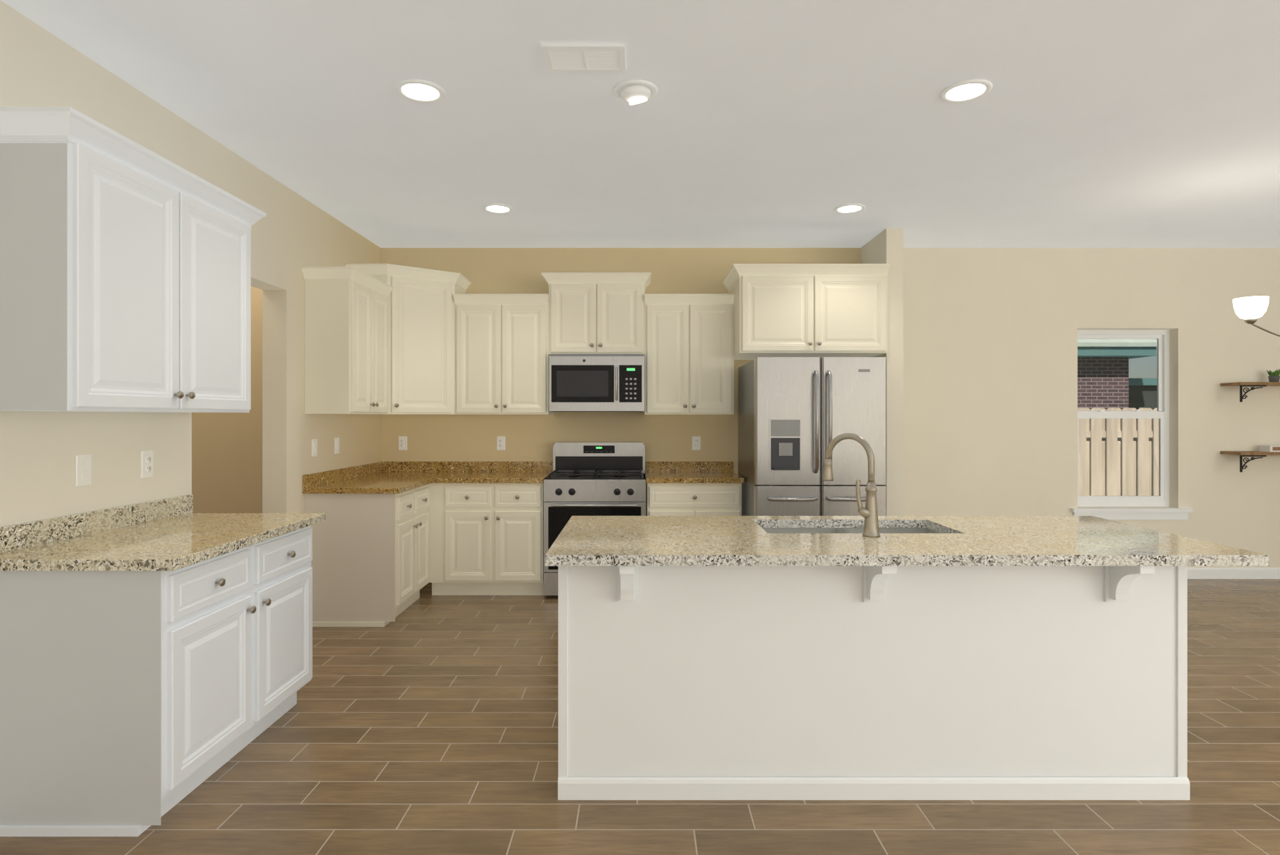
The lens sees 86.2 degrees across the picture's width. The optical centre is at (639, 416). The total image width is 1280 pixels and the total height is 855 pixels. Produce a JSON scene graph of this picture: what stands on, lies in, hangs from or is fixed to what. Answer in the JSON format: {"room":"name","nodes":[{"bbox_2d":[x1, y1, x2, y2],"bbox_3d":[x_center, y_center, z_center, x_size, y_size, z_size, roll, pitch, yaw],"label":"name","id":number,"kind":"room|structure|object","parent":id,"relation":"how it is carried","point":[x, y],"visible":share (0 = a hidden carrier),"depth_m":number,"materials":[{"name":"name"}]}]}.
{"room":"kitchen","nodes":[
{"label":"kitchen","id":0,"kind":"room"},
{"bbox_2d":[0,0,382,527],"bbox_3d":[-2.285,-0.030,1.410,0.150,2.820,8.820,0,0,0],"label":"wall","id":1,"kind":"structure","parent":0,"point":[256,461],"depth_m":3.62,"materials":[{"name":"paint"}]},
{"bbox_2d":[75,454,91,486],"bbox_3d":[-2.204,0.212,2.714,0.010,0.120,0.075,0,0,0],"label":"light switch","id":2,"kind":"object","parent":1,"relation":"attached to","point":[83,470],"visible":1,"depth_m":2.71,"materials":[{"name":"white plastic"}]},
{"bbox_2d":[0,106,266,412],"bbox_3d":[-2.009,-0.502,2.743,0.400,0.965,1.139,0,0,0],"label":"upper cabinet","id":3,"kind":"object","parent":1,"relation":"attached to","point":[125,274],"visible":1,"depth_m":2.40,"materials":[{"name":"white wood"}]},
{"bbox_2d":[140,450,153,478],"bbox_3d":[-2.205,0.212,3.064,0.008,0.120,0.075,0,0,0],"label":"electrical outlet","id":4,"kind":"object","parent":1,"relation":"attached to","point":[146,464],"visible":1,"depth_m":3.06,"materials":[{"name":"grey plastic"}]},
{"bbox_2d":[311,439,317,456],"bbox_3d":[-2.204,0.210,4.640,0.010,0.116,0.072,0,0,0],"label":"light switch","id":5,"kind":"object","parent":1,"relation":"attached to","point":[313,447],"visible":1,"depth_m":4.63,"materials":[{"name":"white plastic"}]},
{"bbox_2d":[334,437,339,453],"bbox_3d":[-2.204,0.210,4.983,0.010,0.116,0.072,0,0,0],"label":"light switch","id":6,"kind":"object","parent":1,"relation":"attached to","point":[336,445],"visible":1,"depth_m":4.97,"materials":[{"name":"white plastic"}]},
{"bbox_2d":[300,266,394,414],"bbox_3d":[-2.036,-0.500,4.817,0.346,0.960,0.726,0,0,0],"label":"upper cabinet","id":7,"kind":"object","parent":1,"relation":"attached to","point":[346,340],"visible":1,"depth_m":4.51,"materials":[{"name":"white wood"}]},
{"bbox_2d":[0,579,1279,854],"bbox_3d":[1.650,1.430,1.415,11.000,0.100,9.130,0,0,0],"label":"floor","id":8,"kind":"structure","parent":0,"point":[426,723],"depth_m":2.54,"materials":[{"name":"brown tile"}]},
{"bbox_2d":[0,525,312,836],"bbox_3d":[-1.869,0.942,2.769,0.679,0.876,1.042,0,0,0],"label":"base cabinet","id":9,"kind":"object","parent":8,"relation":"on","point":[135,703],"visible":0.96,"depth_m":2.26,"materials":[{"name":"white wood"}]},
{"bbox_2d":[0,494,325,570],"bbox_3d":[-1.865,0.442,2.790,0.689,0.123,1.120,0,0,0],"label":"countertop","id":10,"kind":"structure","parent":9,"relation":"on","point":[174,534],"depth_m":2.59,"materials":[{"name":"stone"}]},
{"bbox_2d":[304,483,432,627],"bbox_3d":[-1.900,0.942,4.861,0.618,0.876,0.713,0,0,0],"label":"base cabinet","id":11,"kind":"object","parent":8,"relation":"on","point":[380,560],"depth_m":4.50,"materials":[{"name":"white wood"}]},
{"bbox_2d":[302,464,434,493],"bbox_3d":[-1.891,0.442,4.821,0.637,0.123,0.690,0,0,0],"label":"countertop","id":12,"kind":"structure","parent":11,"relation":"on","point":[388,477],"depth_m":4.91,"materials":[{"name":"brown stone"}]},
{"bbox_2d":[432,483,543,595],"bbox_3d":[-1.175,0.942,5.514,0.869,0.876,0.630,0,0,0],"label":"base cabinet","id":13,"kind":"object","parent":8,"relation":"on","point":[488,538],"depth_m":5.20,"materials":[{"name":"white wood"}]},
{"bbox_2d":[364,461,553,483],"bbox_3d":[-1.470,0.442,5.497,1.477,0.123,0.663,0,0,0],"label":"countertop","id":14,"kind":"structure","parent":13,"relation":"on","point":[444,472],"depth_m":5.81,"materials":[{"name":"brown stone"}]},
{"bbox_2d":[543,442,645,596],"bbox_3d":[-0.343,0.797,5.462,0.771,1.165,0.696,0,0,0],"label":"range","id":15,"kind":"object","parent":8,"relation":"on","point":[595,479],"visible":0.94,"depth_m":5.17,"materials":[{"name":"silver metal"}]},
{"bbox_2d":[646,483,741,515],"bbox_3d":[0.415,0.942,5.498,0.720,0.876,0.661,0,0,0],"label":"base cabinet","id":16,"kind":"object","parent":8,"relation":"on","point":[693,499],"visible":0.23,"depth_m":5.20,"materials":[{"name":"white wood"}]},
{"bbox_2d":[645,461,744,483],"bbox_3d":[0.418,0.442,5.506,0.743,0.123,0.646,0,0,0],"label":"countertop","id":17,"kind":"structure","parent":16,"relation":"on","point":[656,472],"depth_m":5.70,"materials":[{"name":"brown stone"}]},
{"bbox_2d":[558,528,880,800],"bbox_3d":[0.274,0.942,2.838,1.141,0.876,0.731,0,0,0],"label":"base cabinet","id":18,"kind":"object","parent":8,"relation":"on","point":[871,683],"depth_m":2.48,"materials":[{"name":"paint"}]},
{"bbox_2d":[545,515,1269,565],"bbox_3d":[0.900,0.484,2.763,2.440,0.037,0.913,0,0,0],"label":"countertop","id":19,"kind":"structure","parent":18,"relation":"on","point":[750,541],"depth_m":2.51,"materials":[{"name":"stone"}]},
{"bbox_2d":[822,433,880,537],"bbox_3d":[0.846,0.265,2.745,0.185,0.400,0.203,0,0,0],"label":"faucet","id":20,"kind":"object","parent":19,"relation":"on","point":[869,512],"visible":1,"depth_m":2.67,"materials":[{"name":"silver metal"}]},
{"bbox_2d":[761,528,941,533],"bbox_3d":[0.905,0.605,2.917,0.850,0.200,0.425,0,0,0],"label":"sink basin","id":21,"kind":"object","parent":19,"relation":"in","point":[844,531],"visible":0.06,"depth_m":3.11,"materials":[{"name":"metal"}]},
{"bbox_2d":[738,357,886,515],"bbox_3d":[1.255,0.483,5.138,0.910,1.793,0.963,0,0,0],"label":"refrigerator","id":22,"kind":"object","parent":8,"relation":"on","point":[797,415],"visible":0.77,"depth_m":4.73,"materials":[{"name":"silver metal"}]},
{"bbox_2d":[840,528,1190,800],"bbox_3d":[1.412,0.942,2.838,1.135,0.876,0.731,0,0,0],"label":"base cabinet","id":23,"kind":"object","parent":8,"relation":"on","point":[998,683],"depth_m":2.48,"materials":[{"name":"paint"}]},
{"bbox_2d":[0,0,1279,248],"bbox_3d":[1.650,-1.490,1.415,11.000,0.100,9.130,0,0,0],"label":"ceiling","id":24,"kind":"structure","parent":0,"point":[1080,124],"depth_m":3.26,"materials":[{"name":"paint"}]},
{"bbox_2d":[395,79,445,102],"bbox_3d":[-0.968,-1.435,3.018,0.210,0.009,0.210,0,0,0],"label":"recessed light","id":25,"kind":"object","parent":24,"relation":"in","point":[420,90],"visible":1,"depth_m":3.01,"materials":[{"name":"white"}]},
{"bbox_2d":[482,203,513,213],"bbox_3d":[-0.980,-1.435,4.718,0.210,0.009,0.210,0,0,0],"label":"recessed light","id":26,"kind":"object","parent":24,"relation":"in","point":[498,208],"visible":1,"depth_m":4.71,"materials":[{"name":"white"}]},
{"bbox_2d":[541,43,625,71],"bbox_3d":[-0.220,-1.433,2.735,0.320,0.012,0.196,0,0,0],"label":"ceiling vent","id":27,"kind":"object","parent":24,"relation":"in","point":[584,57],"visible":1,"depth_m":2.73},
{"bbox_2d":[612,79,657,104],"bbox_3d":[-0.020,-1.419,3.018,0.200,0.077,0.200,0,0,0],"label":"ceiling light","id":28,"kind":"object","parent":24,"relation":"in","point":[632,92],"visible":1,"depth_m":2.98,"materials":[{"name":"white"}]},
{"bbox_2d":[833,203,865,213],"bbox_3d":[1.445,-1.435,4.718,0.210,0.009,0.210,0,0,0],"label":"recessed light","id":29,"kind":"object","parent":24,"relation":"in","point":[847,208],"visible":1,"depth_m":4.71,"materials":[{"name":"white"}]},
{"bbox_2d":[940,79,992,102],"bbox_3d":[1.437,-1.435,3.018,0.210,0.009,0.210,0,0,0],"label":"recessed light","id":30,"kind":"object","parent":24,"relation":"in","point":[966,90],"visible":1,"depth_m":3.01,"materials":[{"name":"white"}]},
{"bbox_2d":[1232,295,1279,337],"bbox_3d":[4.117,-0.902,4.100,1.079,1.074,1.221,0,0,0],"label":"chandelier","id":31,"kind":"object","parent":24,"relation":"hanging from","point":[1250,310],"visible":1,"depth_m":4.06,"materials":[{"name":"white glass"}]},
{"bbox_2d":[382,248,1279,568],"bbox_3d":[2.395,-0.030,5.905,9.510,2.820,0.150,0,0,0],"label":"wall","id":32,"kind":"structure","parent":0,"point":[981,380],"depth_m":5.83,"materials":[{"name":"paint"}]},
{"bbox_2d":[398,436,406,450],"bbox_3d":[-2.020,0.225,5.825,0.072,0.116,0.008,0,0,0],"label":"electrical outlet","id":33,"kind":"object","parent":32,"relation":"attached to","point":[402,443],"visible":1,"depth_m":5.82,"materials":[{"name":"grey plastic"}]},
{"bbox_2d":[345,263,471,414],"bbox_3d":[-1.823,-0.585,5.479,0.771,1.130,0.700,0,0,0],"label":"upper cabinet","id":34,"kind":"object","parent":32,"relation":"attached to","point":[421,341],"visible":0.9,"depth_m":5.32,"materials":[{"name":"white wood"}]},
{"bbox_2d":[496,436,505,450],"bbox_3d":[-1.184,0.225,5.825,0.072,0.116,0.008,0,0,0],"label":"electrical outlet","id":35,"kind":"object","parent":32,"relation":"attached to","point":[500,443],"visible":1,"depth_m":5.82,"materials":[{"name":"grey plastic"}]},
{"bbox_2d":[453,293,553,414],"bbox_3d":[-1.112,-0.500,5.638,0.754,0.960,0.381,0,0,0],"label":"upper cabinet","id":36,"kind":"object","parent":32,"relation":"attached to","point":[502,355],"visible":0.96,"depth_m":5.48,"materials":[{"name":"white wood"}]},
{"bbox_2d":[541,272,651,354],"bbox_3d":[-0.349,-0.828,5.638,0.874,0.645,0.381,0,0,0],"label":"upper cabinet","id":37,"kind":"object","parent":32,"relation":"attached to","point":[596,313],"visible":0.98,"depth_m":5.48,"materials":[{"name":"white wood"}]},
{"bbox_2d":[548,354,644,411],"bbox_3d":[-0.343,-0.271,5.601,0.755,0.459,0.451,0,0,0],"label":"microwave oven","id":38,"kind":"object","parent":37,"relation":"attached to","point":[596,383],"visible":1,"depth_m":5.42,"materials":[{"name":"silver metal"}]},
{"bbox_2d":[644,293,734,414],"bbox_3d":[0.396,-0.500,5.638,0.717,0.960,0.381,0,0,0],"label":"upper cabinet","id":39,"kind":"object","parent":32,"relation":"attached to","point":[688,353],"visible":1,"depth_m":5.48,"materials":[{"name":"white wood"}]},
{"bbox_2d":[692,436,700,450],"bbox_3d":[0.480,0.225,5.825,0.072,0.116,0.008,0,0,0],"label":"electrical outlet","id":40,"kind":"object","parent":32,"relation":"attached to","point":[695,443],"visible":1,"depth_m":5.82,"materials":[{"name":"grey plastic"}]},
{"bbox_2d":[722,263,890,359],"bbox_3d":[1.291,-0.818,5.484,1.176,0.665,0.691,0,0,0],"label":"upper cabinet","id":41,"kind":"object","parent":32,"relation":"attached to","point":[810,310],"visible":0.96,"depth_m":5.17,"materials":[{"name":"white wood"}]},
{"bbox_2d":[1070,329,1193,520],"bbox_3d":[4.173,0.060,5.880,1.009,1.629,0.190,0,0,0],"label":"window","id":42,"kind":"structure","parent":32,"relation":"in","point":[1162,414],"depth_m":5.93,"materials":[{"name":"clear glass"}]},
{"bbox_2d":[1187,568,1279,579],"bbox_3d":[4.491,1.332,5.823,4.960,0.095,0.012,0,0,0],"label":"baseboard","id":43,"kind":"structure","parent":32,"relation":"attached to","point":[1233,573],"depth_m":5.81,"materials":[{"name":"white wood"}]},
{"bbox_2d":[1220,445,1279,472],"bbox_3d":[5.771,0.348,5.729,1.657,0.216,0.200,0,0,0],"label":"wall shelf","id":44,"kind":"object","parent":32,"relation":"attached to","point":[1264,450],"visible":1,"depth_m":5.64,"materials":[{"name":"brown wood"}]},
{"bbox_2d":[1220,369,1279,401],"bbox_3d":[5.771,-0.263,5.729,1.657,0.282,0.200,0,0,0],"label":"wall shelf","id":45,"kind":"object","parent":32,"relation":"attached to","point":[1273,377],"visible":1,"depth_m":5.64,"materials":[{"name":"brown wood"}]},
{"bbox_2d":[858,228,906,515],"bbox_3d":[1.945,-0.030,5.520,0.130,2.820,0.600,0,0,0],"label":"wall","id":46,"kind":"structure","parent":0,"point":[887,247],"depth_m":5.22,"materials":[{"name":"paint"}]},
{"label":"outside","id":47,"kind":"structure","parent":0,"visible":0},
{"bbox_3d":[12.000,1.780,23.115,36.000,0.200,33.770,0,0,0],"label":"ground","id":48,"kind":"structure","parent":47,"visible":0},
{"bbox_2d":[1077,346,1103,347],"bbox_3d":[11.300,-2.080,25.850,11.600,7.330,9.300,0,0,0],"label":"trees","id":49,"kind":"object","parent":48,"relation":"on","point":[1090,346],"depth_m":22.12,"materials":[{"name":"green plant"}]},
{"bbox_2d":[1077,339,1157,409],"bbox_3d":[9.900,-0.660,16.800,5.400,4.680,6.400,0,0,0],"label":"house","id":50,"kind":"structure","parent":48,"relation":"on","point":[1106,398],"depth_m":14.00,"materials":[{"name":"brick"}]},
{"bbox_2d":[1077,407,1158,496],"bbox_3d":[7.138,0.780,9.240,5.075,1.800,0.080,0,0,0],"label":"fence","id":51,"kind":"object","parent":48,"relation":"on","point":[1122,456],"depth_m":9.20,"materials":[{"name":"brown wood"}]}
]}

